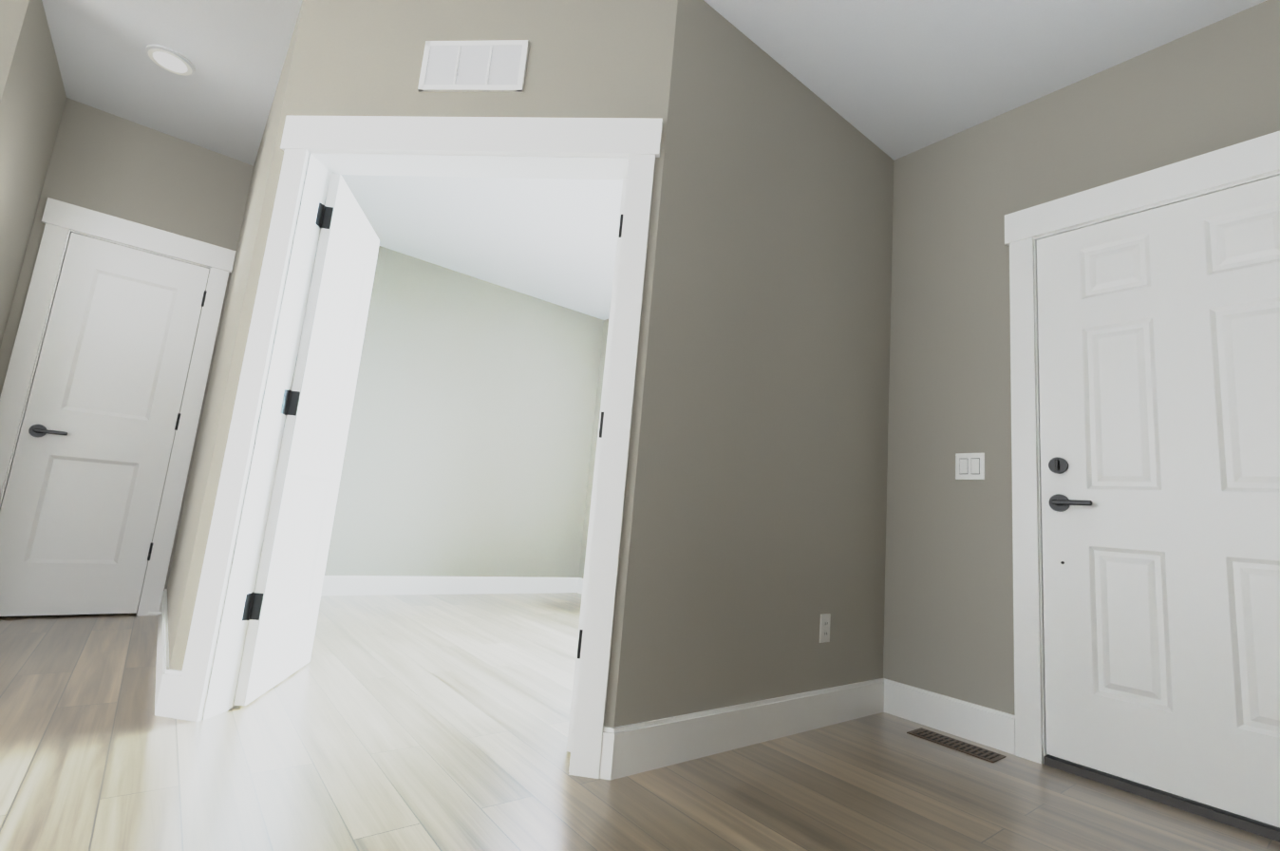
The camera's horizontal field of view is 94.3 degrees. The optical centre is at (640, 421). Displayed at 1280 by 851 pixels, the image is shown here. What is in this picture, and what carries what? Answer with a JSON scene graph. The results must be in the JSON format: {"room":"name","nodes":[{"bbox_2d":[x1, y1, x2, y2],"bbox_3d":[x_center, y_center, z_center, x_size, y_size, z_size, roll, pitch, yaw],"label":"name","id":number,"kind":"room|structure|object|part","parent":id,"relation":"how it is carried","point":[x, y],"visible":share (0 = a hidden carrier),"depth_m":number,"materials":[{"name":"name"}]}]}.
{"room":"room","nodes":[
{"label":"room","id":0,"kind":"room"},
{"bbox_2d":[0,0,66,347],"bbox_3d":[-4.651,-0.804,1.298,4.430,2.720,1.120,12,-11,-38],"label":"wall","id":1,"kind":"structure","parent":0,"point":[32,97],"depth_m":2.70,"materials":[{"name":"beige paint"}]},
{"bbox_2d":[0,97,253,590],"bbox_3d":[-2.912,-0.332,3.297,1.100,2.720,0.120,12,-11,-38],"label":"wall","id":2,"kind":"structure","parent":0,"point":[107,163],"depth_m":3.37,"materials":[{"name":"beige paint"}]},
{"bbox_2d":[0,232,209,616],"bbox_3d":[-2.902,0.017,3.225,0.620,1.988,0.148,12,-11,-38],"label":"hall door","id":3,"kind":"structure","parent":2,"relation":"in","point":[80,507],"depth_m":3.20,"materials":[{"name":"white wood"}]},
{"bbox_2d":[0,197,236,616],"bbox_3d":[-2.918,-0.047,3.252,0.829,2.143,0.144,12,-11,-38],"label":"door frame","id":4,"kind":"structure","parent":2,"relation":"attached to","point":[63,220],"depth_m":3.28,"materials":[{"name":"white wood"}]},
{"bbox_2d":[140,275,208,595],"bbox_3d":[-3.233,-0.327,3.508,1.100,2.720,0.610,12,-11,-38],"label":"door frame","id":5,"kind":"structure","parent":0,"point":[174,438],"depth_m":3.86,"materials":[{"name":"white paint"}]},
{"bbox_2d":[167,0,303,668],"bbox_3d":[-2.174,-0.291,3.150,0.120,2.720,2.485,12,-11,-38],"label":"wall","id":6,"kind":"structure","parent":0,"point":[200,465],"depth_m":2.59,"materials":[{"name":"beige paint"}]},
{"bbox_2d":[148,611,161,615],"bbox_3d":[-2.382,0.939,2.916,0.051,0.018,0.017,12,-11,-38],"label":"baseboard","id":7,"kind":"structure","parent":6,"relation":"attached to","point":[154,612],"depth_m":2.91,"materials":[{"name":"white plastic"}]},
{"bbox_2d":[154,588,169,712],"bbox_3d":[-2.108,0.942,2.621,0.015,0.140,1.761,12,-11,-38],"label":"baseboard","id":8,"kind":"structure","parent":6,"relation":"attached to","point":[162,655],"depth_m":2.36,"materials":[{"name":"white wood"}]},
{"bbox_2d":[169,0,677,727],"bbox_3d":[-0.702,-0.325,2.118,1.485,2.720,0.120,4,-9,7],"label":"wall","id":9,"kind":"structure","parent":0,"point":[584,57],"depth_m":2.19,"materials":[{"name":"beige paint"}]},
{"bbox_2d":[233,172,379,705],"bbox_3d":[-1.367,0.035,2.478,0.092,1.988,0.610,6,-9,-9],"label":"door","id":10,"kind":"structure","parent":9,"relation":"in","point":[284,607],"depth_m":2.38,"materials":[{"name":"white wood"}]},
{"bbox_2d":[154,668,615,780],"bbox_3d":[-0.821,0.933,1.849,1.497,0.140,0.015,4,-9,7],"label":"baseboard","id":11,"kind":"structure","parent":9,"relation":"attached to","point":[168,693],"depth_m":1.92,"materials":[{"name":"white wood"}]},
{"bbox_2d":[172,115,662,778],"bbox_3d":[-0.711,-0.039,2.070,1.425,2.140,0.168,4,-9,7],"label":"door frame","id":12,"kind":"structure","parent":9,"relation":"attached to","point":[317,150],"depth_m":2.08,"materials":[{"name":"white wood"}]},
{"bbox_3d":[-0.706,-0.037,2.114,1.209,1.560,0.032,4,-9,7],"label":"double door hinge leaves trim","id":13,"kind":"part","parent":12,"relation":"part of","materials":[{"name":"white wood"}]},
{"bbox_2d":[417,39,528,92],"bbox_3d":[-0.620,-1.322,2.209,0.400,0.205,0.014,4,-9,7],"label":"air vent","id":14,"kind":"object","parent":9,"relation":"in","point":[499,65],"visible":1,"depth_m":2.20,"materials":[{"name":"white plastic"}]},
{"bbox_2d":[565,178,626,752],"bbox_3d":[-0.067,0.127,2.336,0.092,1.988,0.610,4,-9,8],"label":"door","id":15,"kind":"structure","parent":9,"relation":"in","point":[588,549],"depth_m":2.03,"materials":[{"name":"white wood"}]},
{"bbox_2d":[323,245,603,577],"bbox_3d":[-1.648,0.060,5.062,3.140,2.720,0.120,12,-11,-38],"label":"wall","id":16,"kind":"structure","parent":0,"point":[468,444],"depth_m":5.10,"materials":[{"name":"beige paint"}]},
{"bbox_2d":[320,575,578,595],"bbox_3d":[-1.764,1.315,4.771,3.020,0.140,0.015,12,-11,-38],"label":"baseboard","id":17,"kind":"structure","parent":16,"relation":"attached to","point":[353,585],"depth_m":4.87,"materials":[{"name":"white wood"}]},
{"bbox_2d":[578,319,608,578],"bbox_3d":[0.606,0.196,4.666,0.160,2.720,3.535,12,-11,-38],"label":"wall","id":18,"kind":"structure","parent":0,"point":[592,455],"depth_m":5.87,"materials":[{"name":"beige paint"}]},
{"bbox_2d":[576,577,583,594],"bbox_3d":[0.426,1.451,4.411,0.015,0.140,3.295,12,-11,-38],"label":"baseboard","id":19,"kind":"structure","parent":18,"relation":"attached to","point":[579,585],"depth_m":5.64,"materials":[{"name":"white wood"}]},
{"bbox_2d":[0,592,1279,850],"bbox_3d":[-0.678,0.660,-0.705,9.000,0.100,10.900,12,-11,-38],"label":"floor","id":20,"kind":"structure","parent":0,"point":[408,722],"depth_m":1.78,"materials":[{"name":"brown wood"}]},
{"bbox_2d":[906,727,1006,762],"bbox_3d":[1.226,1.255,2.315,0.120,0.006,0.320,12,-11,-38],"label":"floor vent","id":21,"kind":"object","parent":20,"relation":"in","point":[962,746],"visible":1,"depth_m":2.30,"materials":[{"name":"brown metal"}]},
{"bbox_2d":[41,0,1266,319],"bbox_3d":[-0.432,-2.124,-0.262,9.000,0.120,10.900,12,-11,-38],"label":"ceiling","id":22,"kind":"structure","parent":0,"point":[894,80],"depth_m":2.71,"materials":[{"name":"paint"}]},
{"bbox_2d":[145,44,195,75],"bbox_3d":[-2.243,-1.722,2.839,0.190,0.014,0.190,12,-11,-38],"label":"recessed light","id":23,"kind":"object","parent":22,"relation":"in","point":[172,61],"visible":1,"depth_m":2.82,"materials":[{"name":"grey plastic"}]},
{"bbox_2d":[613,0,894,727],"bbox_3d":[0.583,-0.154,2.483,1.530,2.720,0.120,12,-11,-38],"label":"wall","id":24,"kind":"structure","parent":0,"point":[758,542],"depth_m":2.31,"materials":[{"name":"beige paint"}]},
{"bbox_2d":[610,677,884,779],"bbox_3d":[0.511,1.110,2.226,1.536,0.140,0.015,12,-11,-38],"label":"baseboard","id":25,"kind":"structure","parent":24,"relation":"attached to","point":[643,746],"depth_m":2.08,"materials":[{"name":"white wood"}]},
{"bbox_2d":[819,613,830,642],"bbox_3d":[0.767,0.855,2.459,0.070,0.114,0.008,12,-11,-38],"label":"outlet","id":26,"kind":"object","parent":24,"relation":"attached to","point":[824,628],"visible":1,"depth_m":2.45,"materials":[{"name":"white plastic"}]},
{"bbox_2d":[883,0,1279,715],"bbox_3d":[1.925,-0.095,2.112,0.120,2.720,2.365,12,-11,-38],"label":"wall","id":27,"kind":"structure","parent":0,"point":[950,551],"depth_m":2.58,"materials":[{"name":"beige paint"}]},
{"bbox_2d":[884,677,1015,754],"bbox_3d":[1.760,1.163,1.869,0.015,0.140,2.125,12,-11,-38],"label":"baseboard","id":28,"kind":"structure","parent":27,"relation":"attached to","point":[988,726],"depth_m":2.45,"materials":[{"name":"white wood"}]},
{"bbox_2d":[955,452,984,479],"bbox_3d":[1.424,0.193,2.566,0.008,0.116,0.120,12,-11,-38],"label":"switch plate","id":29,"kind":"object","parent":27,"relation":"attached to","point":[969,465],"visible":1,"depth_m":2.56,"materials":[{"name":"white plastic"}]},
{"bbox_2d":[1004,131,1279,763],"bbox_3d":[1.905,0.154,2.050,0.144,2.208,1.104,12,-11,-38],"label":"door frame","id":30,"kind":"structure","parent":27,"relation":"attached to","point":[1243,162],"depth_m":2.32,"materials":[{"name":"white wood"}]},
{"bbox_2d":[1035,174,1279,827],"bbox_3d":[1.886,0.203,2.025,0.156,2.030,0.890,12,-11,-38],"label":"entry door","id":31,"kind":"structure","parent":27,"relation":"in","point":[1158,333],"depth_m":2.06,"materials":[{"name":"white wood"}]},
{"bbox_2d":[1043,753,1279,842],"bbox_3d":[1.823,1.230,1.889,0.152,0.027,0.886,12,-11,-38],"label":"threshold","id":32,"kind":"object","parent":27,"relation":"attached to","point":[1245,823],"depth_m":1.92,"materials":[{"name":"brown metal"}]}
]}

